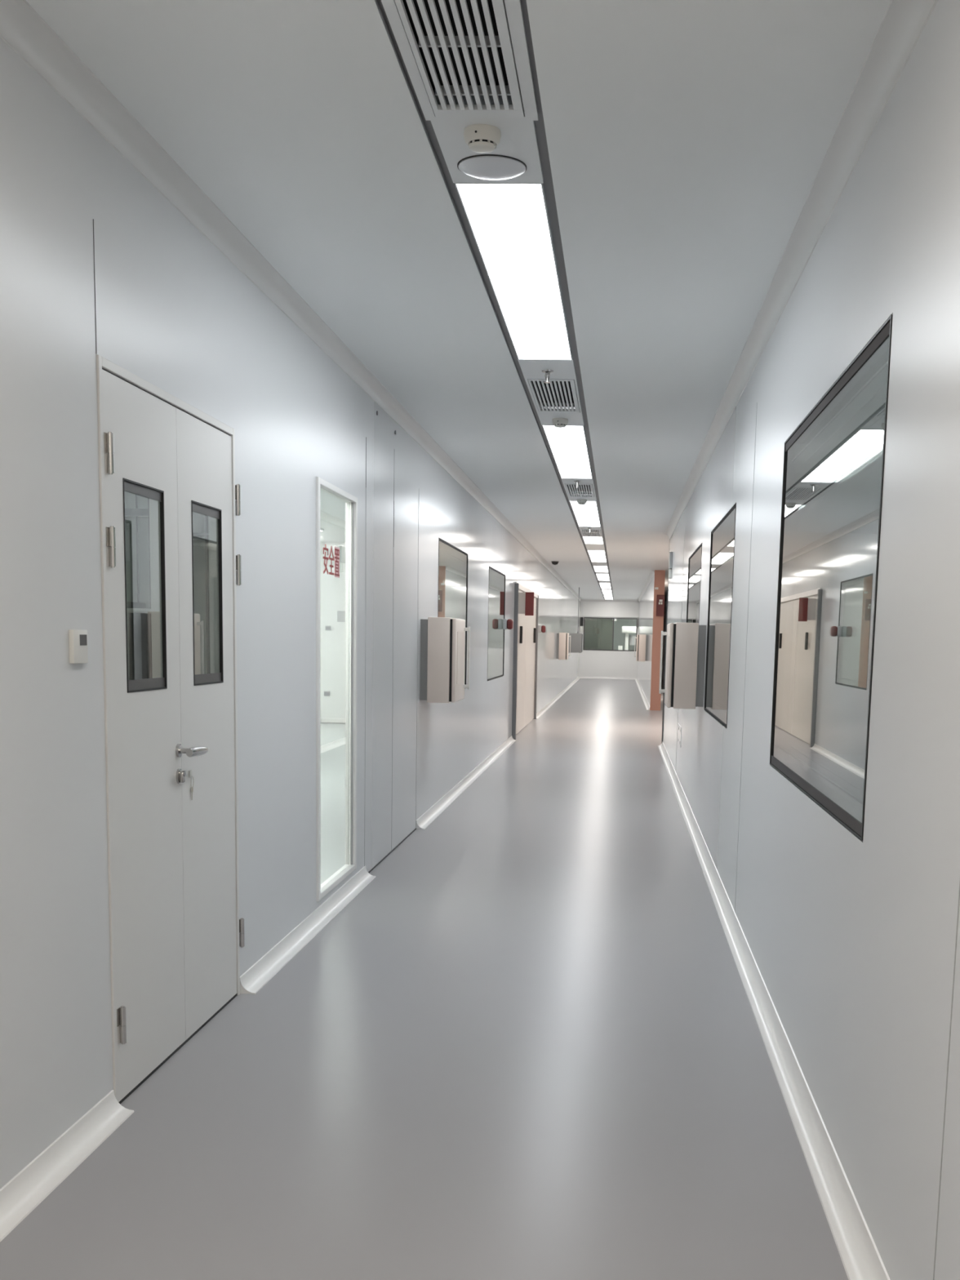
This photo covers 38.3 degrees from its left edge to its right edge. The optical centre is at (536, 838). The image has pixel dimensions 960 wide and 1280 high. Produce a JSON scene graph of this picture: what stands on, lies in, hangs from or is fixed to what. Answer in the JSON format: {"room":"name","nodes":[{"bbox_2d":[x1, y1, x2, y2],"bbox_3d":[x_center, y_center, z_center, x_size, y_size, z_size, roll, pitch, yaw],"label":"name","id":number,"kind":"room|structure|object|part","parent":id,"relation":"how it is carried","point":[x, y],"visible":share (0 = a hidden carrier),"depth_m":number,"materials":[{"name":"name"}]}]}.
{"room":"clean room","nodes":[
{"label":"clean room","id":0,"kind":"room"},
{"bbox_2d":[0,37,580,1189],"bbox_3d":[-0.146,-3.012,20.708,0.050,2.650,52.860,2,8,3],"label":"wall","id":1,"kind":"structure","parent":0,"point":[174,312],"depth_m":3.86,"materials":[{"name":"white paint"}]},
{"bbox_2d":[68,629,88,663],"bbox_3d":[-1.156,-0.485,3.484,0.014,0.084,0.092,2,8,3],"label":"wall switch","id":2,"kind":"object","parent":1,"relation":"attached to","point":[78,647],"visible":1,"depth_m":3.47,"materials":[{"name":"white plastic"}]},
{"bbox_2d":[93,218,97,354],"bbox_3d":[-1.131,-1.414,3.535,0.001,0.330,0.003,2,8,3],"label":"trim","id":3,"kind":"structure","parent":1,"relation":"attached to","point":[93,219],"depth_m":3.54,"materials":[{"name":"grey metal"}]},
{"bbox_2d":[96,354,244,1103],"bbox_3d":[-1.113,-0.340,4.355,0.110,2.029,1.311,2,8,3],"label":"door","id":4,"kind":"structure","parent":1,"relation":"in","point":[169,508],"depth_m":4.20,"materials":[{"name":"white metal"}]},
{"bbox_3d":[-1.135,-0.721,3.981,0.004,0.575,0.328,2,8,3],"label":"vision glass","id":5,"kind":"part","parent":4,"relation":"part of","materials":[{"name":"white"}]},
{"bbox_3d":[-1.132,-0.721,3.981,0.014,0.585,0.338,2,8,3],"label":"vision frame","id":6,"kind":"part","parent":4,"relation":"part of","materials":[{"name":"black metal"}]},
{"bbox_2d":[189,769,193,799],"bbox_3d":[-1.113,-0.173,4.454,0.006,0.097,0.028,2,8,3],"label":"bunch","id":7,"kind":"object","parent":4,"relation":"hanging from","point":[190,771],"visible":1,"depth_m":4.45,"materials":[{"name":"silver metal"}]},
{"bbox_3d":[-1.071,-0.279,4.376,0.024,0.034,0.193,2,8,3],"label":"lever","id":8,"kind":"part","parent":4,"relation":"part of","materials":[{"name":"silver metal"}]},
{"bbox_3d":[-1.099,-0.808,4.580,0.004,0.575,0.318,2,8,3],"label":"vision glass","id":9,"kind":"part","parent":4,"relation":"part of","materials":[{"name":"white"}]},
{"bbox_3d":[-1.096,-0.807,4.580,0.014,0.585,0.329,2,8,3],"label":"vision frame","id":10,"kind":"part","parent":4,"relation":"part of","materials":[{"name":"black metal"}]},
{"bbox_2d":[0,676,579,1242],"bbox_3d":[-0.118,-1.730,20.891,0.061,0.061,52.860,2,8,3],"label":"baseboard","id":11,"kind":"structure","parent":1,"relation":"attached to","point":[24,1192],"depth_m":3.76,"materials":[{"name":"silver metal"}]},
{"bbox_2d":[0,0,582,600],"bbox_3d":[-0.059,-4.289,20.518,0.066,0.066,52.860,2,8,3],"label":"trim","id":12,"kind":"structure","parent":1,"relation":"attached to","point":[22,28],"depth_m":4.13,"materials":[{"name":"white metal"}]},
{"bbox_2d":[315,476,357,901],"bbox_3d":[-0.992,-0.726,6.733,0.062,1.923,0.926,2,8,3],"label":"window","id":13,"kind":"structure","parent":1,"relation":"in","point":[336,509],"depth_m":6.76,"materials":[{"name":"clear glass"}]},
{"bbox_2d":[364,436,366,866],"bbox_3d":[-0.925,-0.955,7.462,0.001,2.360,0.005,2,8,3],"label":"trim","id":14,"kind":"structure","parent":1,"relation":"attached to","point":[366,437],"depth_m":7.46,"materials":[{"name":"grey metal"}]},
{"bbox_2d":[365,438,366,487],"bbox_3d":[-0.902,-1.994,7.311,0.001,0.260,0.005,2,8,3],"label":"trim","id":15,"kind":"structure","parent":1,"relation":"attached to","point":[366,438],"depth_m":7.31,"materials":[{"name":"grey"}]},
{"bbox_2d":[368,828,416,872],"bbox_3d":[-0.891,0.068,8.607,0.003,0.008,1.923,2,8,3],"label":"trim","id":16,"kind":"structure","parent":1,"relation":"attached to","point":[395,847],"depth_m":8.50,"materials":[{"name":"grey metal"}]},
{"bbox_2d":[391,496,394,790],"bbox_3d":[-0.869,-1.115,8.364,0.001,2.420,0.007,2,8,3],"label":"trim","id":17,"kind":"structure","parent":1,"relation":"attached to","point":[393,496],"depth_m":8.37,"materials":[{"name":"grey metal"}]},
{"bbox_2d":[393,501,394,546],"bbox_3d":[-0.852,-1.882,8.253,0.001,0.270,0.007,2,8,3],"label":"trim","id":18,"kind":"structure","parent":1,"relation":"attached to","point":[393,501],"depth_m":8.25,"materials":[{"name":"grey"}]},
{"bbox_2d":[415,488,419,828],"bbox_3d":[-0.809,-1.202,9.387,0.001,2.300,0.008,2,8,3],"label":"trim","id":19,"kind":"structure","parent":1,"relation":"attached to","point":[419,489],"depth_m":9.38,"materials":[{"name":"grey plastic"}]},
{"bbox_2d":[419,617,470,702],"bbox_3d":[-0.640,-1.269,9.787,0.290,0.585,0.595,2,8,3],"label":"box","id":20,"kind":"object","parent":1,"relation":"attached to","point":[442,639],"visible":1,"depth_m":9.51,"materials":[{"name":"grey metal"}]},
{"bbox_3d":[-0.551,-1.267,9.782,0.026,0.577,0.584,2,8,3],"label":"hatch door","id":21,"kind":"part","parent":20,"relation":"part of","materials":[{"name":"beige metal"}]},
{"bbox_3d":[-0.537,-1.284,9.779,0.004,0.360,0.410,2,8,3],"label":"hatch panel","id":22,"kind":"part","parent":20,"relation":"part of","materials":[{"name":"beige metal"}]},
{"bbox_3d":[-0.504,-1.309,9.994,0.044,0.450,0.026,2,8,3],"label":"hatch handle","id":23,"kind":"part","parent":20,"relation":"part of","materials":[{"name":"white plastic"}]},
{"bbox_2d":[437,537,468,684],"bbox_3d":[-0.703,-1.804,11.366,0.047,1.177,1.998,2,8,3],"label":"window","id":24,"kind":"structure","parent":1,"relation":"in","point":[452,562],"depth_m":11.28,"materials":[{"name":"clear glass"}]},
{"bbox_2d":[487,566,505,680],"bbox_3d":[-0.461,-2.379,15.354,0.047,1.177,2.064,2,8,3],"label":"window","id":25,"kind":"structure","parent":1,"relation":"in","point":[496,594],"depth_m":15.29,"materials":[{"name":"clear glass"}]},
{"bbox_2d":[502,618,513,629],"bbox_3d":[-0.332,-2.514,16.183,0.115,0.120,0.145,2,8,3],"label":"fire alarm","id":26,"kind":"object","parent":1,"relation":"attached to","point":[507,624],"visible":1,"depth_m":16.11,"materials":[{"name":"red plastic"}]},
{"bbox_2d":[511,582,538,739],"bbox_3d":[-0.155,-2.643,20.287,0.100,2.040,4.876,2,8,3],"label":"door","id":27,"kind":"structure","parent":1,"relation":"in","point":[525,631],"depth_m":20.05,"materials":[{"name":"grey metal"}]},
{"bbox_3d":[-0.289,-2.291,17.918,0.080,2.020,0.079,2,8,3],"label":"post","id":28,"kind":"part","parent":27,"relation":"part of","materials":[{"name":"grey metal"}]},
{"bbox_3d":[-0.210,-2.807,18.989,0.038,0.235,0.053,2,8,3],"label":"pull handle","id":29,"kind":"part","parent":27,"relation":"part of","materials":[{"name":"black metal"}]},
{"bbox_2d":[518,591,533,615],"bbox_3d":[-0.144,-3.111,18.276,0.220,0.305,0.046,2,8,3],"label":"sign","id":30,"kind":"object","parent":27,"relation":"attached to","point":[526,600],"visible":0.79,"depth_m":18.26,"materials":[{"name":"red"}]},
{"bbox_3d":[-0.090,-3.109,18.273,0.112,0.305,0.046,2,8,3],"label":"sign plate","id":31,"kind":"part","parent":30,"relation":"part of","materials":[{"name":"red plastic"}]},
{"bbox_3d":[-0.148,-3.619,20.152,0.070,0.070,4.731,2,8,3],"label":"head rail","id":32,"kind":"part","parent":27,"relation":"part of","materials":[{"name":"silver metal"}]},
{"bbox_3d":[-0.026,-3.245,22.031,0.038,0.235,0.053,2,8,3],"label":"pull handle","id":33,"kind":"part","parent":27,"relation":"part of","materials":[{"name":"black metal"}]},
{"bbox_3d":[-0.012,-2.976,22.665,0.060,2.020,0.066,2,8,3],"label":"post","id":34,"kind":"part","parent":27,"relation":"part of","materials":[{"name":"grey metal"}]},
{"bbox_2d":[538,625,546,632],"bbox_3d":[0.098,-3.541,23.299,0.115,0.120,0.145,2,8,3],"label":"fire alarm","id":35,"kind":"object","parent":1,"relation":"attached to","point":[542,628],"visible":1,"depth_m":23.23,"materials":[{"name":"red plastic"}]},
{"bbox_2d":[555,632,570,659],"bbox_3d":[0.599,-4.226,30.285,0.290,0.585,0.595,2,8,3],"label":"box","id":36,"kind":"object","parent":1,"relation":"attached to","point":[562,638],"visible":1,"depth_m":30.00,"materials":[{"name":"grey metal"}]},
{"bbox_3d":[0.687,-4.223,30.280,0.026,0.577,0.584,2,8,3],"label":"hatch door","id":37,"kind":"part","parent":36,"relation":"part of","materials":[{"name":"beige metal"}]},
{"bbox_2d":[568,586,582,653],"bbox_3d":[1.013,-5.688,35.901,0.400,1.680,0.529,2,8,3],"label":"upper cabinet","id":38,"kind":"object","parent":1,"relation":"attached to","point":[576,639],"visible":0.88,"depth_m":35.73,"materials":[{"name":"grey metal"}]},
{"bbox_3d":[1.192,-5.099,35.975,0.015,0.460,0.476,2,8,3],"label":"cabinet door","id":39,"kind":"part","parent":38,"relation":"part of","materials":[{"name":"grey metal"}]},
{"bbox_2d":[0,678,848,1279],"bbox_3d":[0.448,-1.938,23.034,10.600,0.120,57.485,2,8,3],"label":"floor","id":40,"kind":"structure","parent":0,"point":[531,1046],"depth_m":4.10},
{"bbox_2d":[26,0,890,600],"bbox_3d":[0.508,-4.658,22.638,10.600,0.080,57.485,2,8,3],"label":"ceiling","id":41,"kind":"structure","parent":0,"point":[688,141],"depth_m":4.06,"materials":[{"name":"white paint"}]},
{"bbox_2d":[394,0,524,117],"bbox_3d":[-0.178,-1.800,2.975,0.233,0.063,1.136,2,8,3],"label":"ceiling vent","id":42,"kind":"object","parent":41,"relation":"in","point":[464,47],"visible":0.98,"depth_m":3.17,"materials":[{"name":"white metal"}]},
{"bbox_2d":[381,0,538,120],"bbox_3d":[-0.184,-1.758,2.841,0.292,0.012,1.467,2,8,3],"label":"trim","id":43,"kind":"structure","parent":41,"relation":"attached to","point":[513,7],"depth_m":3.21,"materials":[{"name":"white metal"}]},
{"bbox_2d":[431,120,543,183],"bbox_3d":[-0.127,-1.898,3.810,0.266,0.012,0.496,2,8,3],"label":"trim","id":44,"kind":"structure","parent":41,"relation":"attached to","point":[518,140],"depth_m":3.75,"materials":[{"name":"white metal"}]},
{"bbox_2d":[463,124,501,153],"bbox_3d":[-0.143,-1.842,3.642,0.100,0.050,0.100,2,8,3],"label":"smoke detector","id":45,"kind":"object","parent":44,"relation":"attached to","point":[480,138],"visible":1,"depth_m":3.61,"materials":[{"name":"white plastic"}]},
{"bbox_2d":[457,154,526,180],"bbox_3d":[-0.126,-1.896,3.914,0.197,0.021,0.198,2,8,3],"label":"dome lamp","id":46,"kind":"object","parent":44,"relation":"attached to","point":[483,166],"visible":1,"depth_m":3.88,"materials":[{"name":"white plastic"}]},
{"bbox_2d":[374,0,613,599],"bbox_3d":[0.873,-4.310,20.325,0.322,0.068,52.596,2,8,3],"label":"trim","id":47,"kind":"structure","parent":41,"relation":"attached to","point":[548,184],"depth_m":4.60,"materials":[{"name":"grey metal"}]},
{"bbox_2d":[454,182,572,359],"bbox_3d":[-0.034,-2.135,5.329,0.258,0.051,2.584,2,8,3],"label":"ceiling light","id":48,"kind":"object","parent":41,"relation":"attached to","point":[509,224],"visible":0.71,"depth_m":4.90,"materials":[{"name":"white plastic"}]},
{"bbox_2d":[437,95,599,533],"bbox_3d":[0.876,-4.418,20.310,0.360,0.030,52.596,2,8,3],"label":"trim","id":49,"kind":"structure","parent":41,"relation":"attached to","point":[509,99],"depth_m":3.77,"materials":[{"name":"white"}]},
{"bbox_2d":[517,357,583,426],"bbox_3d":[0.104,-2.448,7.626,0.266,0.012,2.062,2,8,3],"label":"trim","id":50,"kind":"structure","parent":41,"relation":"attached to","point":[531,369],"depth_m":7.01,"materials":[{"name":"white metal"}]},
{"bbox_2d":[542,369,553,382],"bbox_3d":[0.055,-2.307,6.887,0.060,0.057,0.060,2,8,3],"label":"sprinkler","id":51,"kind":"object","parent":50,"relation":"attached to","point":[547,372],"visible":1,"depth_m":6.88,"materials":[{"name":"silver metal"}]},
{"bbox_2d":[551,417,568,427],"bbox_3d":[0.145,-2.529,8.401,0.100,0.050,0.100,2,8,3],"label":"smoke detector","id":52,"kind":"object","parent":50,"relation":"attached to","point":[557,422],"visible":1,"depth_m":8.37,"materials":[{"name":"white plastic"}]},
{"bbox_2d":[528,378,579,413],"bbox_3d":[0.105,-2.469,7.616,0.243,0.063,1.044,2,8,3],"label":"ceiling vent","id":53,"kind":"object","parent":41,"relation":"in","point":[558,393],"visible":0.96,"depth_m":7.65,"materials":[{"name":"white metal"}]},
{"bbox_2d":[551,560,558,564],"bbox_3d":[0.322,-4.773,23.903,0.140,0.065,0.140,2,8,3],"label":"dome camera","id":54,"kind":"object","parent":41,"relation":"attached to","point":[554,562],"visible":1,"depth_m":23.85,"materials":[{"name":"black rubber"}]},
{"bbox_2d":[542,425,592,478],"bbox_3d":[0.251,-2.817,10.058,0.258,0.051,2.868,2,8,3],"label":"ceiling light","id":55,"kind":"object","parent":41,"relation":"attached to","point":[567,444],"visible":0.69,"depth_m":9.79,"materials":[{"name":"white plastic"}]},
{"bbox_2d":[560,478,596,501],"bbox_3d":[0.394,-3.140,12.424,0.266,0.012,1.916,2,8,3],"label":"trim","id":56,"kind":"structure","parent":41,"relation":"attached to","point":[583,481],"depth_m":11.85,"materials":[{"name":"white metal"}]},
{"bbox_2d":[573,480,580,488],"bbox_3d":[0.343,-2.994,11.652,0.060,0.057,0.060,2,8,3],"label":"sprinkler","id":57,"kind":"object","parent":56,"relation":"attached to","point":[575,481],"visible":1,"depth_m":11.64,"materials":[{"name":"silver metal"}]},
{"bbox_2d":[576,498,586,505],"bbox_3d":[0.436,-3.223,13.219,0.100,0.050,0.100,2,8,3],"label":"smoke detector","id":58,"kind":"object","parent":56,"relation":"attached to","point":[580,501],"visible":1,"depth_m":13.18,"materials":[{"name":"white plastic"}]},
{"bbox_2d":[564,483,594,497],"bbox_3d":[0.396,-3.161,12.414,0.238,0.063,1.110,2,8,3],"label":"ceiling vent","id":59,"kind":"object","parent":41,"relation":"in","point":[571,487],"visible":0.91,"depth_m":12.52,"materials":[{"name":"white metal"}]},
{"bbox_2d":[569,501,600,526],"bbox_3d":[0.542,-3.510,14.863,0.258,0.051,3.026,2,8,3],"label":"ceiling light","id":60,"kind":"object","parent":41,"relation":"attached to","point":[587,514],"visible":0.64,"depth_m":14.74,"materials":[{"name":"white plastic"}]},
{"bbox_2d":[578,526,602,537],"bbox_3d":[0.681,-3.824,17.170,0.266,0.012,1.639,2,8,3],"label":"trim","id":61,"kind":"structure","parent":41,"relation":"attached to","point":[580,527],"depth_m":16.66,"materials":[{"name":"white metal"}]},
{"bbox_2d":[581,528,601,536],"bbox_3d":[0.692,-3.867,17.310,0.238,0.063,1.084,2,8,3],"label":"ceiling vent","id":62,"kind":"object","parent":41,"relation":"in","point":[584,531],"visible":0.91,"depth_m":17.53,"materials":[{"name":"white metal"}]},
{"bbox_2d":[582,536,603,544],"bbox_3d":[0.771,-4.056,18.649,0.258,0.051,1.361,2,8,3],"label":"ceiling light","id":63,"kind":"object","parent":41,"relation":"attached to","point":[588,540],"visible":0.7,"depth_m":18.62,"materials":[{"name":"white plastic"}]},
{"bbox_2d":[584,542,604,551],"bbox_3d":[0.854,-4.239,20.043,0.266,0.012,1.454,2,8,3],"label":"trim","id":64,"kind":"structure","parent":41,"relation":"attached to","point":[588,546],"depth_m":20.01,"materials":[{"name":"white metal"}]},
{"bbox_2d":[587,550,606,562],"bbox_3d":[0.991,-4.582,22.292,0.258,0.051,3.106,2,8,3],"label":"ceiling light","id":65,"kind":"object","parent":41,"relation":"attached to","point":[599,556],"visible":0.76,"depth_m":22.21,"materials":[{"name":"white plastic"}]},
{"bbox_2d":[591,561,607,566],"bbox_3d":[1.123,-4.881,24.495,0.266,0.012,1.348,2,8,3],"label":"trim","id":66,"kind":"structure","parent":41,"relation":"attached to","point":[594,563],"depth_m":24.40,"materials":[{"name":"white metal"}]},
{"bbox_2d":[593,565,608,572],"bbox_3d":[1.231,-5.155,26.268,0.258,0.051,2.246,2,8,3],"label":"ceiling light","id":67,"kind":"object","parent":41,"relation":"attached to","point":[597,568],"visible":0.71,"depth_m":26.33,"materials":[{"name":"white plastic"}]},
{"bbox_2d":[595,572,608,573],"bbox_3d":[1.321,-5.353,27.772,0.266,0.012,0.793,2,8,3],"label":"trim","id":68,"kind":"structure","parent":41,"relation":"attached to","point":[595,572],"depth_m":27.68,"materials":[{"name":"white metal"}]},
{"bbox_2d":[595,573,609,580],"bbox_3d":[1.440,-5.654,29.728,0.258,0.051,3.172,2,8,3],"label":"ceiling light","id":69,"kind":"object","parent":41,"relation":"attached to","point":[600,576],"visible":0.77,"depth_m":29.50,"materials":[{"name":"white plastic"}]},
{"bbox_2d":[598,580,610,582],"bbox_3d":[1.576,-5.961,31.983,0.266,0.012,1.388,2,8,3],"label":"trim","id":70,"kind":"structure","parent":41,"relation":"attached to","point":[599,581],"depth_m":31.89,"materials":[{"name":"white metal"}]},
{"bbox_2d":[599,582,611,588],"bbox_3d":[1.722,-6.327,34.395,0.258,0.051,3.502,2,8,3],"label":"ceiling light","id":71,"kind":"object","parent":41,"relation":"attached to","point":[603,585],"visible":0.7,"depth_m":34.33,"materials":[{"name":"white plastic"}]},
{"bbox_2d":[601,589,612,594],"bbox_3d":[2.000,-6.991,38.998,0.258,0.051,3.964,2,8,3],"label":"ceiling light","id":72,"kind":"object","parent":41,"relation":"attached to","point":[604,591],"visible":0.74,"depth_m":38.49,"materials":[{"name":"white plastic"}]},
{"bbox_2d":[604,595,613,599],"bbox_3d":[2.292,-7.688,43.828,0.258,0.051,4.229,2,8,3],"label":"ceiling light","id":73,"kind":"object","parent":41,"relation":"attached to","point":[606,597],"visible":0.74,"depth_m":43.58,"materials":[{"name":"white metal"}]},
{"bbox_2d":[578,600,666,678],"bbox_3d":[1.929,-6.769,46.832,10.600,2.650,0.079,2,8,3],"label":"wall","id":74,"kind":"structure","parent":0,"point":[616,664],"depth_m":46.82,"materials":[{"name":"white paint"}]},
{"bbox_2d":[579,617,583,631],"bbox_3d":[1.534,-7.252,46.722,0.115,0.500,0.048,2,8,3],"label":"access panel","id":75,"kind":"object","parent":74,"relation":"attached to","point":[581,624],"visible":1,"depth_m":46.70,"materials":[{"name":"white plastic"}]},
{"bbox_2d":[579,616,638,617],"bbox_3d":[2.467,-7.490,46.653,1.990,0.016,0.005,2,8,3],"label":"trim","id":76,"kind":"structure","parent":74,"relation":"attached to","point":[580,616],"depth_m":46.64,"materials":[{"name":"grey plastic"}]},
{"bbox_2d":[580,599,639,602],"bbox_3d":[2.477,-8.021,46.545,1.990,0.066,0.066,2,8,3],"label":"trim","id":77,"kind":"structure","parent":74,"relation":"attached to","point":[581,600],"depth_m":46.56,"materials":[{"name":"silver metal"}]},
{"bbox_2d":[582,617,637,651],"bbox_3d":[2.501,-6.930,46.761,1.810,1.105,0.079,2,8,3],"label":"window","id":78,"kind":"structure","parent":74,"relation":"in","point":[600,633],"depth_m":46.76,"materials":[{"name":"grey"}]},
{"bbox_2d":[577,675,663,679],"bbox_3d":[3.259,-5.439,46.870,3.670,0.066,0.066,2,8,3],"label":"baseboard","id":79,"kind":"structure","parent":74,"relation":"attached to","point":[580,677],"depth_m":46.93,"materials":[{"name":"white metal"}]},
{"bbox_2d":[636,573,654,705],"bbox_3d":[2.928,-5.247,36.528,0.200,2.650,20.596,2,8,3],"label":"wall","id":80,"kind":"structure","parent":0,"point":[645,620],"depth_m":31.34,"materials":[{"name":"white paint"}]},
{"bbox_2d":[634,634,648,661],"bbox_3d":[2.303,-4.193,30.321,0.290,0.585,0.595,2,8,3],"label":"box","id":81,"kind":"object","parent":80,"relation":"attached to","point":[642,647],"visible":1,"depth_m":30.03,"materials":[{"name":"grey metal"}]},
{"bbox_3d":[2.214,-4.196,30.326,0.026,0.577,0.584,2,8,3],"label":"hatch door","id":82,"kind":"part","parent":81,"relation":"part of","materials":[{"name":"beige"}]},
{"bbox_2d":[635,678,649,710],"bbox_3d":[2.770,-3.970,36.722,0.061,0.061,20.594,2,8,3],"label":"baseboard","id":83,"kind":"structure","parent":80,"relation":"attached to","point":[646,703],"depth_m":32.31,"materials":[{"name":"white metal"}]},
{"bbox_2d":[637,569,654,601],"bbox_3d":[2.824,-6.529,36.350,0.066,0.066,20.594,2,8,3],"label":"trim","id":84,"kind":"structure","parent":80,"relation":"attached to","point":[652,571],"depth_m":31.91,"materials":[{"name":"white metal"}]},
{"bbox_2d":[649,569,665,710],"bbox_3d":[2.313,-3.778,26.344,0.200,2.650,0.020,2,8,3],"label":"trim","id":85,"kind":"structure","parent":80,"relation":"attached to","point":[660,575],"depth_m":26.34,"materials":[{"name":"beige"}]},
{"bbox_2d":[656,595,664,616],"bbox_3d":[2.356,-4.431,26.215,0.150,0.400,0.045,2,8,3],"label":"wall sign","id":86,"kind":"object","parent":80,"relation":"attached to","point":[660,598],"visible":1,"depth_m":26.20,"materials":[{"name":"red plastic"}]},
{"bbox_2d":[662,0,959,1279],"bbox_3d":[0.972,-0.843,5.973,0.050,2.650,23.258,2,8,3],"label":"wall","id":87,"kind":"structure","parent":0,"point":[851,940],"depth_m":3.06,"materials":[{"name":"white paint"}]},
{"bbox_2d":[661,586,667,743],"bbox_3d":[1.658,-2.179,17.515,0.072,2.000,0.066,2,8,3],"label":"door","id":88,"kind":"structure","parent":87,"relation":"in","point":[667,587],"depth_m":17.48,"materials":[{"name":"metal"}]},
{"bbox_2d":[668,551,672,578],"bbox_3d":[1.582,-3.226,16.292,0.030,0.300,0.264,2,8,3],"label":"wall sensor","id":89,"kind":"object","parent":87,"relation":"attached to","point":[670,558],"visible":1,"depth_m":16.17,"materials":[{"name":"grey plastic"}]},
{"bbox_2d":[677,723,681,747],"bbox_3d":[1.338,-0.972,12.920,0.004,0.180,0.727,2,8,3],"label":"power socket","id":90,"kind":"object","parent":87,"relation":"attached to","point":[679,728],"visible":1,"depth_m":12.85,"materials":[{"name":"white plastic"}]},
{"bbox_2d":[675,529,684,757],"bbox_3d":[1.386,-1.805,13.303,0.001,2.340,0.008,2,8,3],"label":"trim","id":91,"kind":"structure","parent":87,"relation":"attached to","point":[684,530],"depth_m":13.23,"materials":[{"name":"grey metal"}]},
{"bbox_2d":[658,622,706,709],"bbox_3d":[1.023,-1.223,9.720,0.290,0.585,0.595,2,8,3],"label":"box","id":92,"kind":"object","parent":87,"relation":"attached to","point":[685,642],"visible":1,"depth_m":9.44,"materials":[{"name":"grey metal"}]},
{"bbox_3d":[0.913,-1.270,9.941,0.044,0.450,0.026,2,8,3],"label":"hatch handle","id":93,"kind":"part","parent":92,"relation":"part of","materials":[{"name":"white plastic"}]},
{"bbox_3d":[0.920,-1.243,9.723,0.004,0.360,0.410,2,8,3],"label":"hatch panel","id":94,"kind":"part","parent":92,"relation":"part of","materials":[{"name":"beige metal"}]},
{"bbox_3d":[0.934,-1.226,9.725,0.026,0.577,0.584,2,8,3],"label":"hatch door","id":95,"kind":"part","parent":92,"relation":"part of","materials":[{"name":"beige"}]},
{"bbox_2d":[686,542,702,622],"bbox_3d":[1.291,-1.742,11.241,0.047,1.177,1.972,2,8,3],"label":"window","id":96,"kind":"structure","parent":87,"relation":"in","point":[695,560],"depth_m":11.15,"materials":[{"name":"clear glass"}]},
{"bbox_2d":[704,502,736,728],"bbox_3d":[1.111,-1.312,8.264,0.047,1.177,1.972,2,8,3],"label":"window","id":97,"kind":"structure","parent":87,"relation":"in","point":[722,535],"depth_m":8.15,"materials":[{"name":"clear glass"}]},
{"bbox_2d":[734,412,756,910],"bbox_3d":[0.968,-0.806,6.382,0.001,2.340,0.005,2,8,3],"label":"trim","id":98,"kind":"structure","parent":87,"relation":"attached to","point":[756,412],"depth_m":6.38,"materials":[{"name":"grey metal"}]},
{"bbox_2d":[657,741,889,1279],"bbox_3d":[0.886,0.440,6.136,0.061,0.061,23.206,2,8,3],"label":"baseboard","id":99,"kind":"structure","parent":87,"relation":"attached to","point":[860,1258],"depth_m":4.01,"materials":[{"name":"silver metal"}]},
{"bbox_2d":[664,0,937,538],"bbox_3d":[0.942,-2.123,5.790,0.066,0.066,23.258,2,8,3],"label":"trim","id":100,"kind":"structure","parent":87,"relation":"attached to","point":[903,23],"depth_m":3.88,"materials":[{"name":"white metal"}]},
{"bbox_2d":[769,314,893,840],"bbox_3d":[0.863,-0.726,4.163,0.047,1.187,2.025,2,8,3],"label":"window","id":101,"kind":"structure","parent":87,"relation":"in","point":[833,467],"depth_m":3.84,"materials":[{"name":"clear glass"}]},
{"bbox_2d":[933,880,959,1279],"bbox_3d":[0.719,-0.166,2.289,0.001,2.240,0.004,2,8,3],"label":"trim","id":102,"kind":"structure","parent":87,"relation":"attached to","point":[959,880],"depth_m":2.37,"materials":[{"name":"grey"}]}
]}

